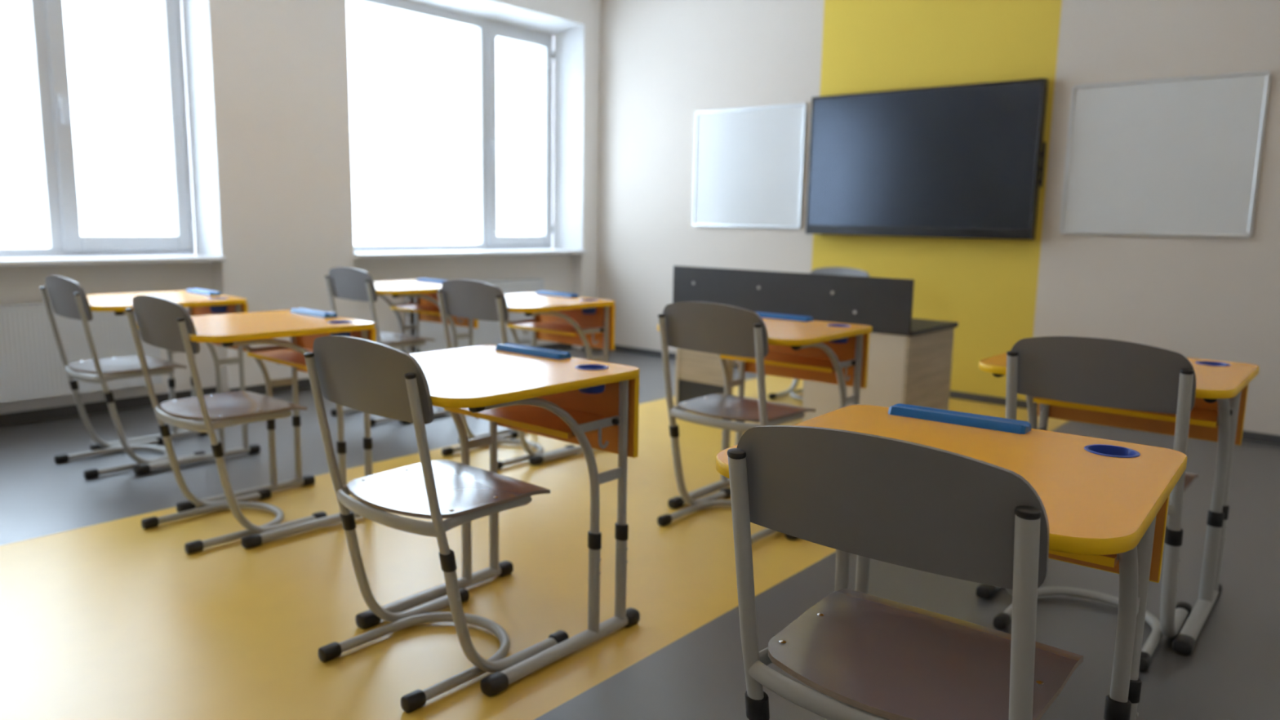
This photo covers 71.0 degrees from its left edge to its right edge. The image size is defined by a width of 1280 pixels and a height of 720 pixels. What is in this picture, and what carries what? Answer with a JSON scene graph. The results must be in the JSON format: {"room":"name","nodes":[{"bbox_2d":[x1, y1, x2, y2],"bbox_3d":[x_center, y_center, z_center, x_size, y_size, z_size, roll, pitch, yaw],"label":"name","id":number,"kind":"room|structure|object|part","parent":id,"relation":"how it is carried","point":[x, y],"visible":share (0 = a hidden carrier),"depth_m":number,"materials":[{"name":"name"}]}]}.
{"room":"classroom","nodes":[
{"label":"classroom","id":0,"kind":"room"},
{"bbox_2d":[0,0,599,413],"bbox_3d":[-2.771,-1.231,4.771,0.360,3.000,7.120,8,11,39],"label":"wall","id":1,"kind":"structure","parent":0,"point":[281,77],"depth_m":5.32,"materials":[{"name":"white paint"}]},
{"bbox_2d":[0,302,162,402],"bbox_3d":[-3.056,-0.043,4.440,0.126,0.465,1.240,8,11,39],"label":"radiator","id":2,"kind":"object","parent":1,"relation":"attached to","point":[32,366],"visible":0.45,"depth_m":4.48,"materials":[{"name":"white metal"}]},
{"bbox_2d":[0,302,51,309],"bbox_3d":[-3.045,-0.266,4.399,0.106,0.012,1.240,8,11,39],"label":"grille","id":3,"kind":"object","parent":2,"relation":"attached to","point":[28,305],"depth_m":4.39,"materials":[{"name":"white metal"}]},
{"bbox_2d":[0,0,226,266],"bbox_3d":[-3.129,-1.319,4.256,0.365,1.729,2.080,8,11,39],"label":"window","id":4,"kind":"structure","parent":1,"relation":"in","point":[46,17],"depth_m":4.67,"materials":[{"name":"white plastic"}]},
{"bbox_3d":[-2.960,-1.288,4.595,0.048,0.150,0.028,8,11,39],"label":"handle","id":5,"kind":"part","parent":4,"relation":"part of","materials":[{"name":"white plastic"}]},
{"bbox_3d":[-3.118,-0.476,4.364,0.295,0.030,2.080,8,11,39],"label":"sill","id":6,"kind":"part","parent":4,"relation":"part of","materials":[{"name":"white plastic"}]},
{"bbox_3d":[-2.810,-1.403,4.834,0.071,1.609,0.648,8,11,39],"label":"casement sash","id":7,"kind":"part","parent":4,"relation":"part of","materials":[{"name":"white plastic"}]},
{"bbox_2d":[181,0,222,256],"bbox_3d":[-3.119,-1.362,4.241,0.250,1.759,2.076,8,11,39],"label":"window reveal","id":8,"kind":"structure","parent":1,"relation":"attached to","point":[195,13],"depth_m":5.04,"materials":[{"name":"white paint"}]},
{"bbox_2d":[0,342,595,426],"bbox_3d":[-2.701,0.236,4.916,0.132,0.060,7.120,8,11,39],"label":"baseboard","id":9,"kind":"structure","parent":1,"relation":"attached to","point":[58,412],"depth_m":4.87,"materials":[{"name":"grey plastic"}]},
{"bbox_2d":[347,0,586,258],"bbox_3d":[-1.237,-1.629,6.482,0.365,1.729,2.107,8,11,39],"label":"window","id":10,"kind":"structure","parent":1,"relation":"in","point":[486,31],"depth_m":6.77,"materials":[{"name":"white plastic"}]},
{"bbox_3d":[-1.226,-0.786,6.590,0.295,0.030,2.107,8,11,39],"label":"sill","id":11,"kind":"part","parent":10,"relation":"part of","materials":[{"name":"white plastic"}]},
{"bbox_3d":[-1.105,-1.592,6.777,0.048,0.150,0.028,8,11,39],"label":"handle","id":12,"kind":"part","parent":10,"relation":"part of","materials":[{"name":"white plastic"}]},
{"bbox_3d":[-0.950,-1.707,7.022,0.071,1.609,0.663,8,11,39],"label":"casement sash","id":13,"kind":"part","parent":10,"relation":"part of","materials":[{"name":"white plastic"}]},
{"bbox_2d":[404,278,544,352],"bbox_3d":[-1.195,-0.348,6.630,0.126,0.465,1.220,8,11,39],"label":"radiator","id":14,"kind":"object","parent":1,"relation":"attached to","point":[488,332],"visible":0.4,"depth_m":6.61,"materials":[{"name":"white metal"}]},
{"bbox_2d":[479,278,544,283],"bbox_3d":[-1.183,-0.571,6.588,0.106,0.012,1.220,8,11,39],"label":"grille","id":15,"kind":"object","parent":14,"relation":"attached to","point":[522,280],"depth_m":6.84,"materials":[{"name":"white metal"}]},
{"bbox_2d":[407,0,584,249],"bbox_3d":[-1.226,-1.672,6.467,0.250,1.759,2.103,8,11,39],"label":"window reveal","id":16,"kind":"structure","parent":1,"relation":"attached to","point":[568,36],"depth_m":7.18,"materials":[{"name":"white paint"}]},
{"bbox_2d":[0,347,1279,719],"bbox_3d":[-0.373,0.638,2.993,6.224,0.060,7.120,8,11,39],"label":"floor","id":17,"kind":"structure","parent":0,"point":[104,615],"depth_m":2.61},
{"bbox_2d":[39,275,205,479],"bbox_3d":[-2.202,0.038,3.823,0.429,0.805,0.464,8,11,39],"label":"chair","id":18,"kind":"object","parent":17,"relation":"on","point":[68,298],"visible":0.96,"depth_m":3.71,"materials":[{"name":"grey metal"}]},
{"bbox_3d":[-2.461,-0.092,3.795,0.028,0.430,0.105,8,11,39],"label":"post","id":19,"kind":"part","parent":18,"relation":"part of","materials":[{"name":"grey metal"}]},
{"bbox_3d":[-2.324,-0.254,3.624,0.426,0.171,0.053,8,11,39],"label":"backrest","id":20,"kind":"part","parent":18,"relation":"part of","materials":[{"name":"grey wood"}]},
{"bbox_3d":[-2.163,-0.049,3.548,0.028,0.430,0.105,8,11,39],"label":"post","id":21,"kind":"part","parent":18,"relation":"part of","materials":[{"name":"grey metal"}]},
{"bbox_3d":[-2.203,0.024,3.819,0.396,0.020,0.372,8,11,39],"label":"seat","id":22,"kind":"part","parent":18,"relation":"part of","materials":[{"name":"brown wood"}]},
{"bbox_3d":[-2.072,0.059,3.701,0.027,0.031,0.287,7,11,35],"label":"seat rail","id":23,"kind":"part","parent":18,"relation":"part of","materials":[{"name":"grey metal"}]},
{"bbox_2d":[86,288,260,475],"bbox_3d":[-2.114,0.067,3.934,0.602,0.716,0.627,9,12,40],"label":"student desk","id":24,"kind":"object","parent":17,"relation":"on","point":[197,301],"visible":0.55,"depth_m":3.92,"materials":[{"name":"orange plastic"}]},
{"bbox_3d":[-2.287,-0.075,4.095,0.027,0.417,0.483,9,12,40],"label":"leg frame","id":25,"kind":"part","parent":24,"relation":"part of","materials":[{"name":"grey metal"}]},
{"bbox_3d":[-1.909,-0.017,3.770,0.027,0.417,0.483,9,12,40],"label":"leg frame","id":26,"kind":"part","parent":24,"relation":"part of","materials":[{"name":"grey metal"}]},
{"bbox_2d":[186,288,221,295],"bbox_3d":[-2.004,-0.313,4.115,0.257,0.016,0.054,9,12,40],"label":"tray","id":27,"kind":"object","parent":24,"relation":"on","point":[196,291],"depth_m":4.08,"materials":[{"name":"blue plastic"}]},
{"bbox_3d":[-1.930,-0.174,4.105,0.552,0.210,0.016,9,12,40],"label":"panel","id":28,"kind":"part","parent":24,"relation":"part of","materials":[{"name":"orange laminate"}]},
{"bbox_2d":[124,294,327,554],"bbox_3d":[-1.403,0.172,3.051,0.429,0.805,0.464,8,11,39],"label":"chair","id":29,"kind":"object","parent":17,"relation":"on","point":[162,322],"visible":0.97,"depth_m":2.94,"materials":[{"name":"grey metal"}]},
{"bbox_3d":[-1.661,0.042,3.024,0.028,0.430,0.105,8,11,39],"label":"post","id":30,"kind":"part","parent":29,"relation":"part of","materials":[{"name":"grey metal"}]},
{"bbox_3d":[-1.525,-0.120,2.852,0.426,0.171,0.053,8,11,39],"label":"backrest","id":31,"kind":"part","parent":29,"relation":"part of","materials":[{"name":"grey wood"}]},
{"bbox_3d":[-1.363,0.086,2.776,0.028,0.430,0.105,8,11,39],"label":"post","id":32,"kind":"part","parent":29,"relation":"part of","materials":[{"name":"grey metal"}]},
{"bbox_3d":[-1.404,0.158,3.047,0.396,0.020,0.372,8,11,39],"label":"seat","id":33,"kind":"part","parent":29,"relation":"part of","materials":[{"name":"brown wood"}]},
{"bbox_3d":[-1.273,0.193,2.929,0.027,0.031,0.287,7,11,35],"label":"seat rail","id":34,"kind":"part","parent":29,"relation":"part of","materials":[{"name":"grey metal"}]},
{"bbox_2d":[135,307,386,548],"bbox_3d":[-1.322,0.204,3.147,0.602,0.716,0.627,9,12,40],"label":"student desk","id":35,"kind":"object","parent":17,"relation":"on","point":[303,326],"visible":0.65,"depth_m":3.13,"materials":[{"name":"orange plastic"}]},
{"bbox_3d":[-1.495,0.062,3.309,0.027,0.417,0.483,9,12,40],"label":"leg frame","id":36,"kind":"part","parent":35,"relation":"part of","materials":[{"name":"grey metal"}]},
{"bbox_2d":[248,347,313,365],"bbox_3d":[-1.209,-0.005,3.242,0.472,0.015,0.198,9,12,40],"label":"shelf","id":37,"kind":"object","parent":35,"relation":"attached to","point":[285,356],"depth_m":3.27,"materials":[{"name":"orange laminate"}]},
{"bbox_3d":[-1.117,0.119,2.984,0.027,0.417,0.483,9,12,40],"label":"leg frame","id":38,"kind":"part","parent":35,"relation":"part of","materials":[{"name":"grey metal"}]},
{"bbox_2d":[290,307,337,317],"bbox_3d":[-1.212,-0.177,3.329,0.257,0.016,0.054,9,12,40],"label":"tray","id":39,"kind":"object","parent":35,"relation":"on","point":[300,311],"depth_m":3.30,"materials":[{"name":"blue plastic"}]},
{"bbox_3d":[-1.138,-0.037,3.319,0.552,0.210,0.016,9,12,40],"label":"panel","id":40,"kind":"part","parent":35,"relation":"part of","materials":[{"name":"orange laminate"}]},
{"bbox_2d":[324,266,444,426],"bbox_3d":[-1.367,-0.101,4.815,0.429,0.805,0.464,9,12,41],"label":"chair","id":41,"kind":"object","parent":17,"relation":"on","point":[342,282],"visible":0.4,"depth_m":4.64,"materials":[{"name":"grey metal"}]},
{"bbox_3d":[-1.626,-0.232,4.795,0.028,0.430,0.105,9,12,41],"label":"post","id":42,"kind":"part","parent":41,"relation":"part of","materials":[{"name":"grey metal"}]},
{"bbox_3d":[-1.494,-0.393,4.620,0.426,0.171,0.053,9,12,41],"label":"backrest","id":43,"kind":"part","parent":41,"relation":"part of","materials":[{"name":"grey wood"}]},
{"bbox_3d":[-1.335,-0.187,4.539,0.028,0.430,0.105,9,12,41],"label":"post","id":44,"kind":"part","parent":41,"relation":"part of","materials":[{"name":"grey metal"}]},
{"bbox_3d":[-1.241,-0.079,4.689,0.027,0.031,0.287,8,11,37],"label":"seat rail","id":45,"kind":"part","parent":41,"relation":"part of","materials":[{"name":"grey metal"}]},
{"bbox_3d":[-1.368,-0.115,4.811,0.396,0.020,0.372,9,12,41],"label":"seat","id":46,"kind":"part","parent":41,"relation":"part of","materials":[{"name":"brown wood"}]},
{"bbox_2d":[347,278,478,423],"bbox_3d":[-1.288,-0.071,4.925,0.602,0.716,0.627,9,12,41],"label":"student desk","id":47,"kind":"object","parent":17,"relation":"on","point":[425,307],"visible":0.55,"depth_m":4.95,"materials":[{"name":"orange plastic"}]},
{"bbox_3d":[-1.460,-0.213,5.087,0.027,0.417,0.483,9,12,40],"label":"leg frame","id":48,"kind":"part","parent":47,"relation":"part of","materials":[{"name":"grey metal"}]},
{"bbox_2d":[391,304,440,312],"bbox_3d":[-1.175,-0.281,5.019,0.472,0.015,0.198,9,12,40],"label":"shelf","id":49,"kind":"object","parent":47,"relation":"attached to","point":[410,308],"depth_m":5.05,"materials":[{"name":"orange laminate"}]},
{"bbox_2d":[417,278,448,283],"bbox_3d":[-1.177,-0.452,5.107,0.257,0.016,0.054,9,12,40],"label":"tray","id":50,"kind":"object","parent":47,"relation":"on","point":[423,280],"depth_m":5.09,"materials":[{"name":"blue plastic"}]},
{"bbox_3d":[-1.083,-0.156,4.761,0.027,0.417,0.483,9,12,40],"label":"leg frame","id":51,"kind":"part","parent":47,"relation":"part of","materials":[{"name":"grey metal"}]},
{"bbox_3d":[-1.103,-0.312,5.097,0.552,0.210,0.016,9,12,40],"label":"panel","id":52,"kind":"part","parent":47,"relation":"part of","materials":[{"name":"orange laminate"}]},
{"bbox_2d":[303,335,568,712],"bbox_3d":[-0.484,0.326,2.170,0.429,0.805,0.464,8,11,39],"label":"chair","id":53,"kind":"object","parent":17,"relation":"on","point":[358,374],"visible":1,"depth_m":2.05,"materials":[{"name":"grey metal"}]},
{"bbox_3d":[-0.743,0.196,2.143,0.028,0.430,0.105,8,11,39],"label":"post","id":54,"kind":"part","parent":53,"relation":"part of","materials":[{"name":"grey metal"}]},
{"bbox_3d":[-0.628,0.306,2.275,0.027,0.031,0.287,10,12,44],"label":"seat rail","id":55,"kind":"part","parent":53,"relation":"part of","materials":[{"name":"grey metal"}]},
{"bbox_3d":[-0.606,0.034,1.971,0.426,0.171,0.053,8,11,39],"label":"backrest","id":56,"kind":"part","parent":53,"relation":"part of","materials":[{"name":"grey plastic"}]},
{"bbox_3d":[-0.444,0.240,1.895,0.028,0.430,0.105,8,11,39],"label":"post","id":57,"kind":"part","parent":53,"relation":"part of","materials":[{"name":"grey metal"}]},
{"bbox_3d":[-0.485,0.312,2.166,0.396,0.020,0.372,8,11,39],"label":"seat","id":58,"kind":"part","parent":53,"relation":"part of","materials":[{"name":"brown wood"}]},
{"bbox_3d":[-0.354,0.347,2.048,0.027,0.031,0.287,7,11,35],"label":"seat rail","id":59,"kind":"part","parent":53,"relation":"part of","materials":[{"name":"grey metal"}]},
{"bbox_2d":[355,342,639,696],"bbox_3d":[-0.401,0.355,2.284,0.602,0.716,0.627,8,11,39],"label":"student desk","id":60,"kind":"object","parent":17,"relation":"on","point":[551,393],"visible":0.84,"depth_m":2.28,"materials":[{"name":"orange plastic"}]},
{"bbox_3d":[-0.577,0.213,2.442,0.027,0.417,0.483,8,11,39],"label":"leg frame","id":61,"kind":"part","parent":60,"relation":"part of","materials":[{"name":"grey metal"}]},
{"bbox_2d":[495,342,571,359],"bbox_3d":[-0.296,-0.026,2.468,0.257,0.016,0.054,8,11,39],"label":"tray","id":62,"kind":"object","parent":60,"relation":"on","point":[519,349],"depth_m":2.44,"materials":[{"name":"blue plastic"}]},
{"bbox_2d":[462,404,618,439],"bbox_3d":[-0.291,0.145,2.380,0.472,0.015,0.198,8,11,39],"label":"shelf","id":63,"kind":"object","parent":60,"relation":"attached to","point":[533,418],"depth_m":2.31,"materials":[{"name":"orange laminate"}]},
{"bbox_3d":[-0.193,0.270,2.124,0.027,0.417,0.483,8,11,39],"label":"leg frame","id":64,"kind":"part","parent":60,"relation":"part of","materials":[{"name":"grey metal"}]},
{"bbox_3d":[-0.221,0.114,2.459,0.552,0.210,0.016,8,11,39],"label":"panel","id":65,"kind":"part","parent":60,"relation":"part of","materials":[{"name":"orange laminate"}]},
{"bbox_3d":[-0.062,0.156,2.271,0.012,0.015,0.016,8,11,39],"label":"knob","id":66,"kind":"part","parent":60,"relation":"part of","materials":[{"name":"black plastic"}]},
{"bbox_2d":[436,279,574,469],"bbox_3d":[-0.603,0.032,4.054,0.429,0.805,0.464,8,11,39],"label":"chair","id":67,"kind":"object","parent":17,"relation":"on","point":[461,298],"visible":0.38,"depth_m":3.89,"materials":[{"name":"grey metal"}]},
{"bbox_3d":[-0.861,-0.099,4.026,0.028,0.430,0.105,8,11,39],"label":"post","id":68,"kind":"part","parent":67,"relation":"part of","materials":[{"name":"grey metal"}]},
{"bbox_3d":[-0.724,-0.261,3.855,0.426,0.171,0.053,8,11,39],"label":"backrest","id":69,"kind":"part","parent":67,"relation":"part of","materials":[{"name":"grey wood"}]},
{"bbox_3d":[-0.563,-0.055,3.779,0.028,0.430,0.105,8,11,39],"label":"post","id":70,"kind":"part","parent":67,"relation":"part of","materials":[{"name":"grey metal"}]},
{"bbox_2d":[458,290,614,465],"bbox_3d":[-0.517,0.058,4.182,0.602,0.716,0.627,9,12,41],"label":"student desk","id":71,"kind":"object","parent":17,"relation":"on","point":[570,318],"visible":0.5,"depth_m":4.18,"materials":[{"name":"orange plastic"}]},
{"bbox_3d":[-0.687,-0.084,4.346,0.027,0.417,0.483,9,12,41],"label":"leg frame","id":72,"kind":"part","parent":71,"relation":"part of","materials":[{"name":"grey metal"}]},
{"bbox_2d":[510,320,604,336],"bbox_3d":[-0.402,-0.151,4.275,0.472,0.015,0.198,9,12,41],"label":"shelf","id":73,"kind":"object","parent":71,"relation":"attached to","point":[560,327],"depth_m":4.25,"materials":[{"name":"orange laminate"}]},
{"bbox_2d":[536,290,578,297],"bbox_3d":[-0.404,-0.322,4.363,0.257,0.016,0.054,9,12,41],"label":"tray","id":74,"kind":"object","parent":71,"relation":"on","point":[556,294],"depth_m":4.33,"materials":[{"name":"blue plastic"}]},
{"bbox_3d":[-0.313,-0.026,4.016,0.027,0.417,0.483,9,12,41],"label":"leg frame","id":75,"kind":"part","parent":71,"relation":"part of","materials":[{"name":"grey metal"}]},
{"bbox_3d":[-0.330,-0.182,4.352,0.552,0.210,0.016,9,12,41],"label":"panel","id":76,"kind":"part","parent":71,"relation":"part of","materials":[{"name":"orange laminate"}]},
{"bbox_2d":[657,302,815,542],"bbox_3d":[0.357,0.185,3.178,0.429,0.805,0.464,8,11,39],"label":"chair","id":77,"kind":"object","parent":17,"relation":"on","point":[700,326],"visible":0.75,"depth_m":3.04,"materials":[{"name":"grey metal"}]},
{"bbox_3d":[0.099,0.055,3.150,0.028,0.430,0.105,8,11,39],"label":"post","id":78,"kind":"part","parent":77,"relation":"part of","materials":[{"name":"grey metal"}]},
{"bbox_3d":[0.213,0.166,3.283,0.027,0.031,0.287,10,12,44],"label":"seat rail","id":79,"kind":"part","parent":77,"relation":"part of","materials":[{"name":"grey metal"}]},
{"bbox_3d":[0.235,-0.107,2.979,0.426,0.171,0.053,8,11,39],"label":"backrest","id":80,"kind":"part","parent":77,"relation":"part of","materials":[{"name":"grey plastic"}]},
{"bbox_3d":[0.356,0.171,3.174,0.396,0.020,0.372,8,11,39],"label":"seat","id":81,"kind":"part","parent":77,"relation":"part of","materials":[{"name":"brown wood"}]},
{"bbox_3d":[0.397,0.099,2.903,0.028,0.430,0.105,8,11,39],"label":"post","id":82,"kind":"part","parent":77,"relation":"part of","materials":[{"name":"grey metal"}]},
{"bbox_3d":[0.487,0.206,3.056,0.027,0.031,0.287,7,11,35],"label":"seat rail","id":83,"kind":"part","parent":77,"relation":"part of","materials":[{"name":"grey metal"}]},
{"bbox_2d":[657,311,871,540],"bbox_3d":[0.451,0.211,3.315,0.602,0.716,0.627,8,11,38],"label":"student desk","id":84,"kind":"object","parent":17,"relation":"on","point":[804,348],"visible":0.52,"depth_m":3.35,"materials":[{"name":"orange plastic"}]},
{"bbox_3d":[0.271,0.070,3.469,0.027,0.417,0.483,8,11,38],"label":"leg frame","id":85,"kind":"part","parent":84,"relation":"part of","materials":[{"name":"grey metal"}]},
{"bbox_2d":[755,311,813,321],"bbox_3d":[0.551,-0.170,3.501,0.257,0.016,0.054,8,11,38],"label":"tray","id":86,"kind":"object","parent":84,"relation":"on","point":[763,315],"depth_m":3.46,"materials":[{"name":"blue plastic"}]},
{"bbox_2d":[722,351,854,372],"bbox_3d":[0.558,0.001,3.413,0.472,0.015,0.198,8,11,38],"label":"shelf","id":87,"kind":"object","parent":84,"relation":"attached to","point":[813,361],"depth_m":3.36,"materials":[{"name":"orange laminate"}]},
{"bbox_3d":[0.626,-0.031,3.494,0.552,0.210,0.016,8,11,38],"label":"panel","id":88,"kind":"part","parent":84,"relation":"part of","materials":[{"name":"orange laminate"}]},
{"bbox_3d":[0.662,0.125,3.160,0.027,0.417,0.483,8,11,38],"label":"leg frame","id":89,"kind":"part","parent":84,"relation":"part of","materials":[{"name":"grey metal"}]},
{"bbox_2d":[672,265,958,422],"bbox_3d":[0.908,-0.074,4.863,1.407,0.822,0.596,8,11,39],"label":"desk","id":90,"kind":"object","parent":17,"relation":"on","point":[909,362],"visible":0.71,"depth_m":4.48,"materials":[{"name":"laminate"}]},
{"bbox_3d":[0.391,-0.019,5.314,0.017,0.556,0.560,8,11,39],"label":"panel","id":91,"kind":"part","parent":90,"relation":"part of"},
{"bbox_3d":[1.428,0.134,4.454,0.016,0.556,0.560,8,11,39],"label":"panel","id":92,"kind":"part","parent":90,"relation":"part of","materials":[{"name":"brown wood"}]},
{"bbox_2d":[768,266,869,400],"bbox_3d":[1.106,-0.158,5.482,0.429,0.805,0.464,8,11,39],"label":"chair","id":93,"kind":"object","parent":17,"relation":"on","point":[828,270],"visible":0.19,"depth_m":5.58,"materials":[{"name":"grey metal"}]},
{"bbox_3d":[1.239,-0.492,5.583,0.426,0.171,0.053,8,11,39],"label":"backrest","id":94,"kind":"part","parent":93,"relation":"part of","materials":[{"name":"grey plastic"}]},
{"bbox_2d":[727,425,1083,719],"bbox_3d":[0.417,0.468,1.364,0.429,0.805,0.464,8,11,37],"label":"chair","id":95,"kind":"object","parent":17,"relation":"on","point":[902,503],"visible":1,"depth_m":1.22,"materials":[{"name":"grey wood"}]},
{"bbox_3d":[0.159,0.339,1.328,0.028,0.430,0.105,8,11,37],"label":"post","id":96,"kind":"part","parent":95,"relation":"part of","materials":[{"name":"grey metal"}]},
{"bbox_3d":[0.270,0.449,1.464,0.027,0.031,0.287,9,12,42],"label":"seat rail","id":97,"kind":"part","parent":95,"relation":"part of","materials":[{"name":"grey metal"}]},
{"bbox_3d":[0.301,0.177,1.161,0.426,0.171,0.053,8,11,37],"label":"backrest","id":98,"kind":"part","parent":95,"relation":"part of","materials":[{"name":"grey wood"}]},
{"bbox_3d":[0.416,0.454,1.360,0.396,0.020,0.372,8,11,37],"label":"seat","id":99,"kind":"part","parent":95,"relation":"part of","materials":[{"name":"brown wood"}]},
{"bbox_3d":[0.466,0.382,1.091,0.028,0.430,0.105,8,11,37],"label":"post","id":100,"kind":"part","parent":95,"relation":"part of","materials":[{"name":"grey metal"}]},
{"bbox_2d":[715,403,1186,719],"bbox_3d":[0.509,0.491,1.518,0.602,0.716,0.627,8,11,37],"label":"student desk","id":101,"kind":"object","parent":17,"relation":"on","point":[1105,502],"visible":0.52,"depth_m":1.47,"materials":[{"name":"orange laminate"}]},
{"bbox_3d":[0.326,0.350,1.669,0.027,0.417,0.483,8,11,37],"label":"leg frame","id":102,"kind":"part","parent":101,"relation":"part of","materials":[{"name":"grey metal"}]},
{"bbox_2d":[888,403,1031,434],"bbox_3d":[0.604,0.109,1.706,0.257,0.016,0.054,8,11,37],"label":"tray","id":103,"kind":"object","parent":101,"relation":"on","point":[981,422],"depth_m":1.68,"materials":[{"name":"blue plastic"}]},
{"bbox_3d":[0.680,0.248,1.701,0.552,0.210,0.016,8,11,37],"label":"panel","id":104,"kind":"part","parent":101,"relation":"part of","materials":[{"name":"orange laminate"}]},
{"bbox_2d":[1102,554,1119,566],"bbox_3d":[0.614,0.280,1.619,0.472,0.015,0.198,8,11,37],"label":"shelf","id":105,"kind":"object","parent":101,"relation":"attached to","point":[1111,560],"depth_m":1.41,"materials":[{"name":"orange laminate"}]},
{"bbox_3d":[0.724,0.404,1.368,0.027,0.417,0.483,8,11,37],"label":"leg frame","id":106,"kind":"part","parent":101,"relation":"part of","materials":[{"name":"grey metal"}]},
{"bbox_2d":[992,336,1198,671],"bbox_3d":[1.244,0.321,2.413,0.429,0.805,0.464,8,11,39],"label":"chair","id":107,"kind":"object","parent":17,"relation":"on","point":[1088,371],"visible":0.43,"depth_m":2.21,"materials":[{"name":"grey metal"}]},
{"bbox_3d":[0.986,0.191,2.382,0.028,0.430,0.105,8,11,39],"label":"post","id":108,"kind":"part","parent":107,"relation":"part of","materials":[{"name":"grey metal"}]},
{"bbox_3d":[1.125,0.029,2.212,0.426,0.171,0.053,8,11,39],"label":"backrest","id":109,"kind":"part","parent":107,"relation":"part of","materials":[{"name":"grey wood"}]},
{"bbox_3d":[1.288,0.234,2.139,0.028,0.430,0.105,8,11,39],"label":"post","id":110,"kind":"part","parent":107,"relation":"part of","materials":[{"name":"grey metal"}]},
{"bbox_3d":[1.243,0.306,2.409,0.396,0.020,0.372,8,11,39],"label":"seat","id":111,"kind":"part","parent":107,"relation":"part of","materials":[{"name":"brown wood"}]},
{"bbox_2d":[976,352,1259,655],"bbox_3d":[1.324,0.347,2.542,0.602,0.716,0.627,8,11,39],"label":"student desk","id":112,"kind":"object","parent":17,"relation":"on","point":[1217,414],"visible":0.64,"depth_m":2.52,"materials":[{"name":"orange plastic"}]},
{"bbox_3d":[1.147,0.206,2.700,0.027,0.417,0.483,8,11,39],"label":"leg frame","id":113,"kind":"part","parent":112,"relation":"part of","materials":[{"name":"grey metal"}]},
{"bbox_2d":[1035,396,1218,427],"bbox_3d":[1.434,0.138,2.638,0.472,0.015,0.198,8,11,39],"label":"shelf","id":114,"kind":"object","parent":112,"relation":"attached to","point":[1203,414],"depth_m":2.55,"materials":[{"name":"orange laminate"}]},
{"bbox_3d":[1.504,0.105,2.717,0.552,0.210,0.016,8,11,39],"label":"panel","id":115,"kind":"part","parent":112,"relation":"part of","materials":[{"name":"orange laminate"}]},
{"bbox_3d":[1.532,0.262,2.382,0.027,0.417,0.483,8,11,39],"label":"leg frame","id":116,"kind":"part","parent":112,"relation":"part of","materials":[{"name":"grey metal"}]},
{"bbox_2d":[596,0,1279,435],"bbox_3d":[1.984,-1.229,5.527,6.554,3.060,0.150,8,11,39],"label":"wall","id":117,"kind":"structure","parent":0,"point":[663,63],"depth_m":5.48,"materials":[{"name":"beige paint"}]},
{"bbox_2d":[692,102,807,228],"bbox_3d":[0.763,-1.377,6.430,0.931,0.842,0.020,8,11,39],"label":"whiteboard","id":118,"kind":"object","parent":117,"relation":"attached to","point":[748,162],"visible":1,"depth_m":6.41,"materials":[{"name":"white ceramic"}]},
{"bbox_2d":[805,77,1048,239],"bbox_3d":[1.732,-1.220,5.575,1.493,0.898,0.102,8,11,39],"label":"display","id":119,"kind":"object","parent":117,"relation":"attached to","point":[964,161],"visible":1,"depth_m":5.48,"materials":[{"name":"black plastic"}]},
{"bbox_2d":[614,344,1279,444],"bbox_3d":[1.968,0.218,5.636,6.092,0.047,0.012,8,11,39],"label":"baseboard","id":120,"kind":"structure","parent":117,"relation":"attached to","point":[1246,435],"depth_m":5.51,"materials":[{"name":"grey plastic"}]},
{"bbox_2d":[1058,70,1271,238],"bbox_3d":[2.757,-1.075,4.777,0.917,0.822,0.020,8,11,39],"label":"whiteboard","id":121,"kind":"object","parent":117,"relation":"attached to","point":[1181,156],"visible":1,"depth_m":4.75,"materials":[{"name":"white ceramic"}]},
{"label":"outside","id":122,"kind":"structure","parent":0,"visible":0},
{"bbox_2d":[0,226,540,257],"bbox_3d":[-44.789,-5.702,43.880,114.536,0.100,190.000,8,11,39],"label":"ground","id":123,"kind":"structure","parent":122,"point":[11,237],"depth_m":81.26,"materials":[{"name":"white"}]}
]}

